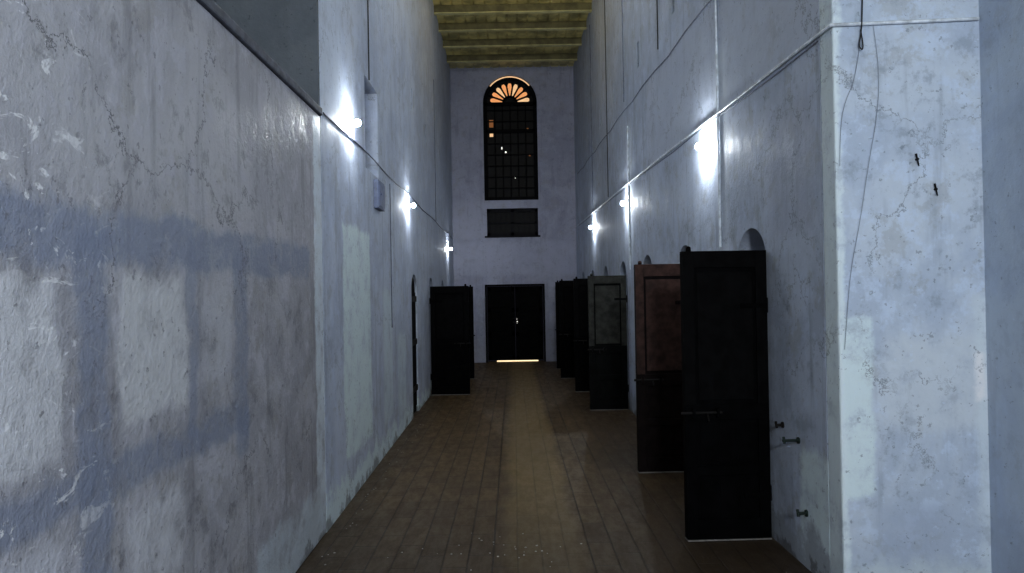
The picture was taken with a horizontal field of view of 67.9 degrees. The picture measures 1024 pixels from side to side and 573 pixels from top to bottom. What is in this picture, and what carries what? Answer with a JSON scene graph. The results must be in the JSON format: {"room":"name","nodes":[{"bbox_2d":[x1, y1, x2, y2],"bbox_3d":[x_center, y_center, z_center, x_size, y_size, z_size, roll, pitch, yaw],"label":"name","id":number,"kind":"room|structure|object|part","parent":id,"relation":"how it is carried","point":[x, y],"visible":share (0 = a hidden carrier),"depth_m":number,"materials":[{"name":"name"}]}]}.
{"room":"prison interior","nodes":[
{"label":"prison interior","id":0,"kind":"room"},
{"bbox_2d":[0,0,325,572],"bbox_3d":[-1.559,0.232,1.175,0.571,2.930,8.350,-1,0,0],"label":"wall","id":1,"kind":"structure","parent":0,"point":[162,406],"depth_m":2.78,"materials":[{"name":"paint"}]},
{"bbox_2d":[196,0,321,115],"bbox_3d":[-1.951,-1.254,1.184,1.339,0.055,8.340,-1,0,0],"label":"trim","id":2,"kind":"structure","parent":1,"relation":"on","point":[210,6],"depth_m":3.95,"materials":[{"name":"paint"}]},
{"bbox_2d":[213,0,319,105],"bbox_3d":[-2.021,-3.317,5.367,1.259,4.145,0.050,-1,0,0],"label":"wall","id":3,"kind":"structure","parent":0,"point":[287,31],"depth_m":5.33,"materials":[{"name":"white paint"}]},
{"bbox_2d":[318,0,453,532],"bbox_3d":[-1.633,-1.776,11.843,0.562,7.130,12.950,-1,0,0],"label":"wall","id":4,"kind":"structure","parent":0,"point":[368,361],"depth_m":7.73,"materials":[{"name":"white paint"}]},
{"bbox_2d":[347,117,360,126],"bbox_3d":[-1.308,-1.368,6.314,0.104,0.080,0.070,-1,0,0],"label":"wall lamp","id":5,"kind":"object","parent":4,"relation":"attached to","point":[356,122],"visible":1,"depth_m":6.29,"materials":[{"name":"white plastic"}]},
{"bbox_3d":[-1.284,-1.359,6.314,0.057,0.060,0.060,-1,0,0],"label":"bulb","id":6,"kind":"part","parent":5,"relation":"part of","materials":[{"name":"white glass"}]},
{"bbox_2d":[367,0,369,79],"bbox_3d":[-1.383,-2.914,7.277,0.012,1.880,0.012,-1,0,0],"label":"cable","id":7,"kind":"object","parent":4,"relation":"attached to","point":[367,0],"visible":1,"depth_m":7.27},
{"bbox_2d":[373,179,384,211],"bbox_3d":[-1.321,-0.912,7.635,0.075,0.280,0.350,-1,0,0],"label":"switch box","id":8,"kind":"object","parent":4,"relation":"attached to","point":[379,188],"visible":1,"depth_m":7.48,"materials":[{"name":"grey paint"}]},
{"bbox_2d":[323,112,451,237],"bbox_3d":[-1.379,-1.196,11.713,0.100,0.042,12.600,-1,0,0],"label":"cable","id":9,"kind":"object","parent":4,"relation":"attached to","point":[331,120],"depth_m":7.42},
{"bbox_2d":[389,184,392,326],"bbox_3d":[-1.346,-0.344,8.455,0.010,1.600,0.010,-1,0,0],"label":"cable","id":10,"kind":"object","parent":4,"relation":"attached to","point":[389,184],"visible":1,"depth_m":8.45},
{"bbox_2d":[407,202,415,207],"bbox_3d":[-1.323,-1.077,10.012,0.104,0.080,0.070,-1,0,0],"label":"wall lamp","id":11,"kind":"object","parent":4,"relation":"attached to","point":[412,205],"visible":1,"depth_m":9.99,"materials":[{"name":"white plastic"}]},
{"bbox_2d":[411,277,417,413],"bbox_3d":[-1.386,0.804,10.546,0.080,1.920,0.580,-1,0,0],"label":"door","id":12,"kind":"structure","parent":4,"relation":"in","point":[414,298],"depth_m":10.58,"materials":[{"name":"black paint"}]},
{"bbox_2d":[433,79,435,209],"bbox_3d":[-1.414,-2.497,13.924,0.012,2.600,0.012,-1,0,0],"label":"cable","id":13,"kind":"object","parent":4,"relation":"attached to","point":[433,79],"visible":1,"depth_m":13.92,"materials":[{"name":"grey plastic"}]},
{"bbox_2d":[429,284,470,394],"bbox_3d":[-1.012,0.871,12.484,0.678,1.822,0.142,-1,0,1],"label":"door","id":14,"kind":"structure","parent":4,"relation":"in","point":[449,305],"depth_m":12.48,"materials":[{"name":"black paint"}]},
{"bbox_2d":[469,285,474,378],"bbox_3d":[-1.040,0.886,14.770,0.648,1.832,0.142,-1,0,0],"label":"door","id":15,"kind":"structure","parent":4,"relation":"in","point":[471,316],"depth_m":14.76,"materials":[{"name":"black paint"}]},
{"bbox_2d":[450,65,576,362],"bbox_3d":[0.095,-1.749,18.491,4.200,7.130,0.350,-1,0,0],"label":"wall","id":16,"kind":"structure","parent":0,"point":[479,261],"depth_m":18.32,"materials":[{"name":"white paint"}]},
{"bbox_2d":[487,81,533,196],"bbox_3d":[-0.037,-3.591,18.476,1.296,3.018,0.050,-1,0,0],"label":"window","id":17,"kind":"structure","parent":16,"relation":"in","point":[498,114],"depth_m":18.47,"materials":[{"name":"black glass"}]},
{"bbox_3d":[-0.048,-3.337,18.458,0.990,1.430,0.018,-1,0,0],"label":"lit panes","id":18,"kind":"part","parent":17,"relation":"part of","materials":[{"name":"black glass"}]},
{"bbox_2d":[483,76,537,200],"bbox_3d":[-0.037,-3.582,18.421,1.300,3.040,0.120,-1,0,0],"label":"tracery","id":19,"kind":"object","parent":16,"relation":"attached to","point":[486,104],"depth_m":18.39,"materials":[{"name":"brown wood"}]},
{"bbox_2d":[490,83,528,101],"bbox_3d":[-0.056,-4.702,18.463,0.953,0.460,0.025,-1,0,0],"label":"glass","id":20,"kind":"object","parent":19,"relation":"attached to","point":[515,86],"visible":1,"depth_m":18.45,"materials":[{"name":"orange glass"}]},
{"bbox_3d":[-0.061,-4.965,18.387,0.971,0.245,0.012,-1,0,0],"label":"lit arch edge","id":21,"kind":"part","parent":19,"relation":"part of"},
{"bbox_2d":[487,208,537,235],"bbox_3d":[0.014,-1.553,18.409,1.230,0.660,0.090,-1,0,0],"label":"frame","id":22,"kind":"object","parent":16,"relation":"attached to","point":[518,210],"visible":1,"depth_m":18.36,"materials":[{"name":"black wood"}]},
{"bbox_2d":[490,212,534,232],"bbox_3d":[0.014,-1.553,18.469,1.226,0.656,0.030,-1,0,0],"label":"window","id":23,"kind":"structure","parent":16,"relation":"in","point":[504,215],"depth_m":18.45,"materials":[{"name":"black glass"}]},
{"bbox_2d":[485,235,539,237],"bbox_3d":[0.015,-1.204,18.296,1.340,0.040,0.030,-1,0,0],"label":"trim","id":24,"kind":"structure","parent":16,"relation":"attached to","point":[520,235],"depth_m":18.28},
{"bbox_2d":[487,286,543,361],"bbox_3d":[0.082,0.906,18.372,1.330,1.811,0.102,-1,0,0],"label":"door","id":25,"kind":"structure","parent":16,"relation":"in","point":[522,304],"depth_m":18.36,"materials":[{"name":"black paint"}]},
{"bbox_2d":[485,284,545,361],"bbox_3d":[0.081,0.880,18.287,1.440,1.870,0.012,-1,0,0],"label":"trim","id":26,"kind":"structure","parent":16,"relation":"attached to","point":[499,284],"depth_m":18.28,"materials":[{"name":"brown wood"}]},
{"bbox_2d":[296,360,811,572],"bbox_3d":[0.142,1.784,7.685,6.000,0.120,22.000,-1,0,0],"label":"floor","id":27,"kind":"structure","parent":0,"point":[526,452],"depth_m":6.04,"materials":[{"name":"wood planks"}]},
{"bbox_2d":[321,428,581,570],"bbox_3d":[-0.383,1.724,6.896,1.697,0.003,5.663,-1,0,0],"label":"flakes","id":28,"kind":"object","parent":27,"relation":"on","point":[415,428],"visible":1,"depth_m":4.95,"materials":[{"name":"paint"}]},
{"bbox_2d":[573,0,830,572],"bbox_3d":[1.880,-1.842,11.263,0.707,7.130,14.100,-1,0,0],"label":"wall","id":29,"kind":"structure","parent":0,"point":[771,165],"depth_m":5.79,"materials":[{"name":"white paint"}]},
{"bbox_2d":[433,0,591,67],"bbox_3d":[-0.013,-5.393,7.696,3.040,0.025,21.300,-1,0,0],"label":"ceiling","id":30,"kind":"structure","parent":29,"relation":"attached to","point":[543,16],"depth_m":15.98,"materials":[{"name":"brown wood"}]},
{"bbox_2d":[434,3,591,62],"bbox_3d":[0.010,-5.291,8.695,3.020,0.159,17.420,-1,0,0],"label":"ceiling beams","id":31,"kind":"structure","parent":29,"relation":"attached to","point":[485,9],"depth_m":15.27,"materials":[{"name":"paint"}]},
{"bbox_2d":[555,280,560,368],"bbox_3d":[1.256,0.820,16.407,0.668,1.912,0.142,-1,0,0],"label":"door","id":32,"kind":"structure","parent":29,"relation":"in","point":[557,329],"depth_m":16.40,"materials":[{"name":"black paint"}]},
{"bbox_2d":[559,279,574,378],"bbox_3d":[1.247,0.804,14.577,0.708,1.912,0.142,-1,0,0],"label":"door","id":33,"kind":"structure","parent":29,"relation":"in","point":[566,295],"depth_m":14.57,"materials":[{"name":"black paint"}]},
{"bbox_2d":[573,277,589,391],"bbox_3d":[1.309,0.786,12.577,0.608,1.912,0.142,-1,0,0],"label":"door","id":34,"kind":"structure","parent":29,"relation":"in","point":[580,286],"depth_m":12.57,"materials":[{"name":"black paint"}]},
{"bbox_2d":[604,0,608,196],"bbox_3d":[1.542,-3.111,12.425,0.012,3.300,0.012,-1,0,0],"label":"cable","id":35,"kind":"object","parent":29,"relation":"attached to","point":[604,0],"visible":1,"depth_m":12.42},
{"bbox_2d":[587,273,628,410],"bbox_3d":[1.336,0.769,10.612,0.578,1.912,0.142,-1,0,-1],"label":"door","id":36,"kind":"structure","parent":29,"relation":"in","point":[607,297],"depth_m":10.61,"materials":[{"name":"grey paint"}]},
{"bbox_2d":[621,0,623,101],"bbox_3d":[1.548,-3.427,10.627,0.014,1.700,0.014,-1,0,0],"label":"cable","id":37,"kind":"object","parent":29,"relation":"attached to","point":[621,0],"visible":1,"depth_m":10.62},
{"bbox_2d":[627,126,630,269],"bbox_3d":[1.585,-1.205,10.308,0.020,1.950,0.020,-1,-1,23],"label":"conduit","id":38,"kind":"object","parent":29,"relation":"attached to","point":[627,126],"visible":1,"depth_m":10.30,"materials":[{"name":"grey metal"}]},
{"bbox_2d":[578,0,711,172],"bbox_3d":[1.577,-2.467,10.969,0.050,0.416,13.302,-1,0,-1],"label":"cable","id":39,"kind":"object","parent":29,"relation":"attached to","point":[710,0],"visible":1,"depth_m":8.27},
{"bbox_2d":[656,0,657,48],"bbox_3d":[1.585,-3.247,8.325,0.012,1.300,0.012,-1,0,0],"label":"cable","id":40,"kind":"object","parent":29,"relation":"attached to","point":[656,0],"visible":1,"depth_m":8.32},
{"bbox_2d":[634,261,683,472],"bbox_3d":[1.394,0.726,6.922,0.578,1.932,0.142,-1,0,-1],"label":"door","id":41,"kind":"structure","parent":29,"relation":"in","point":[657,300],"depth_m":6.92,"materials":[{"name":"brown wood"}]},
{"bbox_2d":[580,41,817,224],"bbox_3d":[1.598,-1.381,10.860,0.046,0.173,13.301,-1,0,-1],"label":"cable","id":42,"kind":"object","parent":29,"relation":"attached to","point":[816,41],"visible":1,"depth_m":5.73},
{"bbox_2d":[695,141,708,149],"bbox_3d":[1.611,-1.198,6.458,0.104,0.080,0.070,-1,0,0],"label":"wall lamp","id":43,"kind":"object","parent":29,"relation":"attached to","point":[705,145],"visible":1,"depth_m":6.44,"materials":[{"name":"white plastic"}]},
{"bbox_3d":[1.588,-1.188,6.458,0.057,0.060,0.060,-1,0,0],"label":"bulb","id":44,"kind":"part","parent":43,"relation":"part of","materials":[{"name":"white glass"}]},
{"bbox_2d":[714,0,721,246],"bbox_3d":[1.644,-2.017,6.115,0.020,3.400,0.020,-1,0,0],"label":"conduit","id":45,"kind":"object","parent":29,"relation":"attached to","point":[715,1],"visible":1,"depth_m":6.10,"materials":[{"name":"grey metal"}]},
{"bbox_2d":[680,246,771,541],"bbox_3d":[1.413,0.702,5.027,0.608,1.947,0.142,-1,0,-2],"label":"door","id":46,"kind":"structure","parent":29,"relation":"in","point":[728,488],"depth_m":5.02,"materials":[{"name":"black paint"}]},
{"bbox_2d":[576,17,979,226],"bbox_3d":[1.614,-1.409,11.088,0.789,0.190,14.225,-1,0,-4],"label":"conduit","id":47,"kind":"object","parent":29,"relation":"attached to","point":[830,25],"visible":1,"depth_m":4.27,"materials":[{"name":"grey metal"}]},
{"bbox_2d":[774,421,783,427],"bbox_3d":[1.701,0.880,4.840,0.053,0.044,0.039,-1,0,0],"label":"bolt","id":48,"kind":"object","parent":29,"relation":"attached to","point":[775,422],"visible":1,"depth_m":4.83,"materials":[{"name":"metal"}]},
{"bbox_2d":[782,437,799,443],"bbox_3d":[1.683,0.928,4.590,0.100,0.044,0.039,-1,0,0],"label":"bolt","id":49,"kind":"object","parent":29,"relation":"attached to","point":[797,439],"visible":1,"depth_m":4.58,"materials":[{"name":"metal"}]},
{"bbox_2d":[796,509,807,516],"bbox_3d":[1.711,1.337,4.486,0.062,0.044,0.039,-1,0,0],"label":"bolt","id":50,"kind":"object","parent":29,"relation":"attached to","point":[805,512],"visible":1,"depth_m":4.48,"materials":[{"name":"metal"}]},
{"bbox_2d":[819,0,991,572],"bbox_3d":[2.332,-1.911,4.128,1.282,7.130,0.170,-1,0,0],"label":"wall","id":51,"kind":"structure","parent":0,"point":[907,397],"depth_m":4.03,"materials":[{"name":"white paint"}]},
{"bbox_2d":[840,48,859,141],"bbox_3d":[1.789,-0.962,4.024,0.122,0.650,0.002,-1,0,0],"label":"loose wire","id":52,"kind":"object","parent":51,"relation":"attached to","point":[859,48],"visible":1,"depth_m":4.02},
{"bbox_2d":[859,0,863,49],"bbox_3d":[1.849,-1.493,4.018,0.042,0.490,0.018,-1,-1,-19],"label":"loose wire","id":53,"kind":"object","parent":51,"relation":"attached to","point":[861,36],"visible":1,"depth_m":4.01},
{"bbox_2d":[845,26,878,340],"bbox_3d":[1.847,-0.533,4.020,0.213,1.730,0.002,-1,0,0],"label":"loose wire","id":54,"kind":"object","parent":51,"relation":"attached to","point":[873,26],"visible":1,"depth_m":4.02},
{"bbox_2d":[979,0,1023,572],"bbox_3d":[2.717,-1.948,0.527,0.500,7.130,7.030,-1,0,0],"label":"wall","id":55,"kind":"structure","parent":0,"point":[1001,22],"depth_m":3.87,"materials":[{"name":"white paint"}]}
]}

